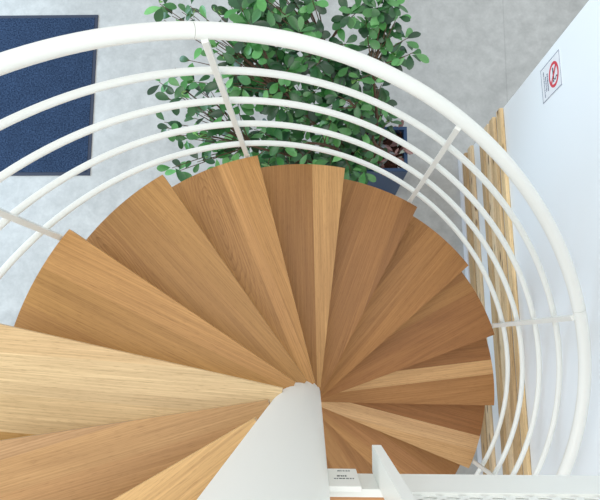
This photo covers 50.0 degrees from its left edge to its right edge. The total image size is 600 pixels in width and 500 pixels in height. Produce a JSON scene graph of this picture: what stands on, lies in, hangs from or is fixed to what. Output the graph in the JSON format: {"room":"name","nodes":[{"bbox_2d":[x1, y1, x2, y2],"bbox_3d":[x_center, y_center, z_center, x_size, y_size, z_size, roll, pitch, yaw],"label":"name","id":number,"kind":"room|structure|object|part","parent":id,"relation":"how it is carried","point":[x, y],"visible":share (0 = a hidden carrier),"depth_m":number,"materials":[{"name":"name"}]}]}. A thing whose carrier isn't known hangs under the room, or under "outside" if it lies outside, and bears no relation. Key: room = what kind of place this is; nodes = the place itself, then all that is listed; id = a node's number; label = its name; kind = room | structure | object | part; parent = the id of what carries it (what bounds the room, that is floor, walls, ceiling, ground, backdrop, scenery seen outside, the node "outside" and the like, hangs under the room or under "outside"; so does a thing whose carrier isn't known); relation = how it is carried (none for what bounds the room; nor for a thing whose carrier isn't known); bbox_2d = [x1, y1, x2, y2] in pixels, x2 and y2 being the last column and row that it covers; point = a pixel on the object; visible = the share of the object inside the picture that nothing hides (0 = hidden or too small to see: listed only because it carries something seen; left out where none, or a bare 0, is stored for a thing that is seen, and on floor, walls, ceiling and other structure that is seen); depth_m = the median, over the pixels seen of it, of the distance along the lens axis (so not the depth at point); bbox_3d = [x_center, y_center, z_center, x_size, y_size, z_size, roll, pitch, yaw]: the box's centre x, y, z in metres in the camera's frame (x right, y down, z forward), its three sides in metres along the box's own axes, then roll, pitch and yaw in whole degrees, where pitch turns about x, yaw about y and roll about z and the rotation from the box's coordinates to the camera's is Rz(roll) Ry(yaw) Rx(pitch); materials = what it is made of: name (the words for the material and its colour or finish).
{"room":"spiral staircase","nodes":[
{"label":"spiral staircase","id":0,"kind":"room"},
{"bbox_2d":[0,0,588,474],"bbox_3d":[-0.452,-0.085,4.744,11.000,0.120,12.000,0,82,1],"label":"floor","id":1,"kind":"structure","parent":0,"point":[480,53],"depth_m":4.83,"materials":[{"name":"concrete"}]},
{"bbox_2d":[0,15,97,175],"bbox_3d":[-2.062,-1.181,4.876,1.014,0.011,1.270,0,82,1],"label":"door mat","id":2,"kind":"object","parent":1,"relation":"on","point":[20,89],"visible":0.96,"depth_m":4.87,"materials":[{"name":"blue rubber"}]},
{"bbox_2d":[144,0,428,194],"bbox_3d":[-0.054,-0.871,3.864,1.515,1.826,1.085,0,82,1],"label":"potted shrub","id":3,"kind":"object","parent":1,"relation":"on","point":[264,13],"visible":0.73,"depth_m":3.42,"materials":[{"name":"green plant"}]},
{"bbox_3d":[-0.258,-0.666,3.758,0.992,0.863,0.505,0,82,1],"label":"stem","id":4,"kind":"part","parent":3,"relation":"part of","materials":[{"name":"brown plant"}]},
{"bbox_3d":[-0.234,-0.959,3.643,1.022,1.120,0.360,14,82,3],"label":"stem","id":5,"kind":"part","parent":3,"relation":"part of","materials":[{"name":"brown plant"}]},
{"bbox_3d":[0.082,-1.153,3.627,0.860,1.191,0.439,31,84,6],"label":"stem","id":6,"kind":"part","parent":3,"relation":"part of","materials":[{"name":"brown plant"}]},
{"bbox_3d":[0.106,-0.599,3.800,0.416,0.686,0.238,0,82,1],"label":"stem","id":7,"kind":"part","parent":3,"relation":"part of","materials":[{"name":"brown plant"}]},
{"bbox_3d":[0.301,-0.722,3.762,0.244,0.783,0.086,22,83,4],"label":"stem","id":8,"kind":"part","parent":3,"relation":"part of","materials":[{"name":"brown plant"}]},
{"bbox_3d":[0.431,-0.614,3.951,0.296,0.492,0.327,0,82,1],"label":"stem","id":9,"kind":"part","parent":3,"relation":"part of","materials":[{"name":"brown plant"}]},
{"bbox_3d":[0.446,-0.976,3.670,0.278,1.033,0.410,24,83,5],"label":"stem","id":10,"kind":"part","parent":3,"relation":"part of","materials":[{"name":"brown plant"}]},
{"bbox_2d":[0,21,599,499],"bbox_3d":[-0.021,0.516,1.920,2.262,5.274,2.262,0,82,1],"label":"spiral staircase","id":11,"kind":"structure","parent":1,"relation":"on","point":[240,329],"depth_m":2.32,"materials":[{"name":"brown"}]},
{"bbox_3d":[-0.668,0.420,0.807,0.978,1.556,2.204,-6,82,1],"label":"handrail","id":12,"kind":"part","parent":11,"relation":"part of","materials":[{"name":"white metal"}]},
{"bbox_3d":[-0.001,0.631,2.711,2.196,3.400,2.196,0,82,1],"label":"guard rail","id":13,"kind":"part","parent":11,"relation":"part of","materials":[{"name":"white metal"}]},
{"bbox_3d":[-0.007,0.596,2.469,2.196,3.400,2.196,0,82,1],"label":"guard rail","id":14,"kind":"part","parent":11,"relation":"part of","materials":[{"name":"white metal"}]},
{"bbox_3d":[0.434,-0.308,2.043,1.495,0.817,0.324,28,83,5],"label":"handrail","id":15,"kind":"part","parent":11,"relation":"part of","materials":[{"name":"white metal"}]},
{"bbox_3d":[0.136,0.332,0.756,0.018,0.985,0.051,0,82,1],"label":"landing post","id":16,"kind":"part","parent":11,"relation":"part of","materials":[{"name":"white metal"}]},
{"bbox_3d":[0.589,0.361,0.794,0.884,0.613,0.008,0,82,1],"label":"guard panel","id":17,"kind":"part","parent":11,"relation":"part of","materials":[{"name":"white metal"}]},
{"bbox_3d":[0.611,1.188,2.778,0.595,1.159,1.941,41,85,7],"label":"handrail","id":18,"kind":"part","parent":11,"relation":"part of","materials":[{"name":"white metal"}]},
{"bbox_2d":[321,127,407,194],"bbox_3d":[0.413,-0.589,4.394,0.545,0.673,0.292,0,82,1],"label":"planter","id":19,"kind":"object","parent":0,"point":[382,182],"depth_m":4.12,"materials":[{"name":"blue"}]},
{"bbox_2d":[469,0,599,475],"bbox_3d":[1.288,2.164,1.673,0.140,5.224,6.477,-2,82,1],"label":"wall","id":20,"kind":"structure","parent":0,"point":[555,143],"depth_m":2.89,"materials":[{"name":"white paint"}]},
{"bbox_2d":[458,159,482,474],"bbox_3d":[1.265,2.536,4.217,0.030,0.085,6.477,-2,82,1],"label":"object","id":21,"kind":"structure","parent":20,"relation":"attached to","point":[460,168],"depth_m":4.58,"materials":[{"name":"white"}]},
{"bbox_2d":[462,153,489,474],"bbox_3d":[1.232,1.384,4.278,0.022,0.095,4.174,-2,82,1],"label":"board","id":22,"kind":"object","parent":20,"relation":"attached to","point":[472,268],"visible":0.52,"depth_m":4.44,"materials":[{"name":"beige wood"}]},
{"bbox_2d":[468,145,495,471],"bbox_3d":[1.228,1.359,4.108,0.022,0.086,4.174,-2,82,1],"label":"board","id":23,"kind":"object","parent":20,"relation":"attached to","point":[479,276],"visible":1,"depth_m":4.26,"materials":[{"name":"beige wood"}]},
{"bbox_2d":[479,146,508,474],"bbox_3d":[1.220,1.315,3.807,0.022,0.083,4.174,-2,82,1],"label":"board","id":24,"kind":"object","parent":20,"relation":"attached to","point":[505,466],"visible":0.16,"depth_m":3.92,"materials":[{"name":"beige wood"}]},
{"bbox_2d":[484,124,514,474],"bbox_3d":[1.217,1.296,3.676,0.022,0.080,4.174,-2,82,1],"label":"board","id":25,"kind":"object","parent":20,"relation":"attached to","point":[511,463],"visible":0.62,"depth_m":3.80,"materials":[{"name":"beige wood"}]},
{"bbox_2d":[489,117,522,474],"bbox_3d":[1.214,1.279,3.558,0.022,0.080,4.174,-2,82,1],"label":"board","id":26,"kind":"object","parent":20,"relation":"attached to","point":[492,123],"visible":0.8,"depth_m":3.68,"materials":[{"name":"beige wood"}]},
{"bbox_2d":[496,108,531,474],"bbox_3d":[1.211,1.257,3.409,0.022,0.072,4.174,-2,82,1],"label":"board","id":27,"kind":"object","parent":20,"relation":"attached to","point":[499,114],"visible":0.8,"depth_m":3.54,"materials":[{"name":"beige wood"}]},
{"bbox_2d":[540,49,561,103],"bbox_3d":[1.145,-0.787,2.939,0.004,0.233,0.162,-2,82,1],"label":"no smoking sign","id":28,"kind":"object","parent":20,"relation":"attached to","point":[551,75],"visible":1,"depth_m":2.93,"materials":[{"name":"white plastic"}]},
{"bbox_2d":[543,72,548,97],"bbox_3d":[1.146,-0.776,2.997,0.001,0.053,0.123,-2,82,1],"label":"print","id":29,"kind":"object","parent":28,"relation":"attached to","point":[545,74],"depth_m":3.00}
]}

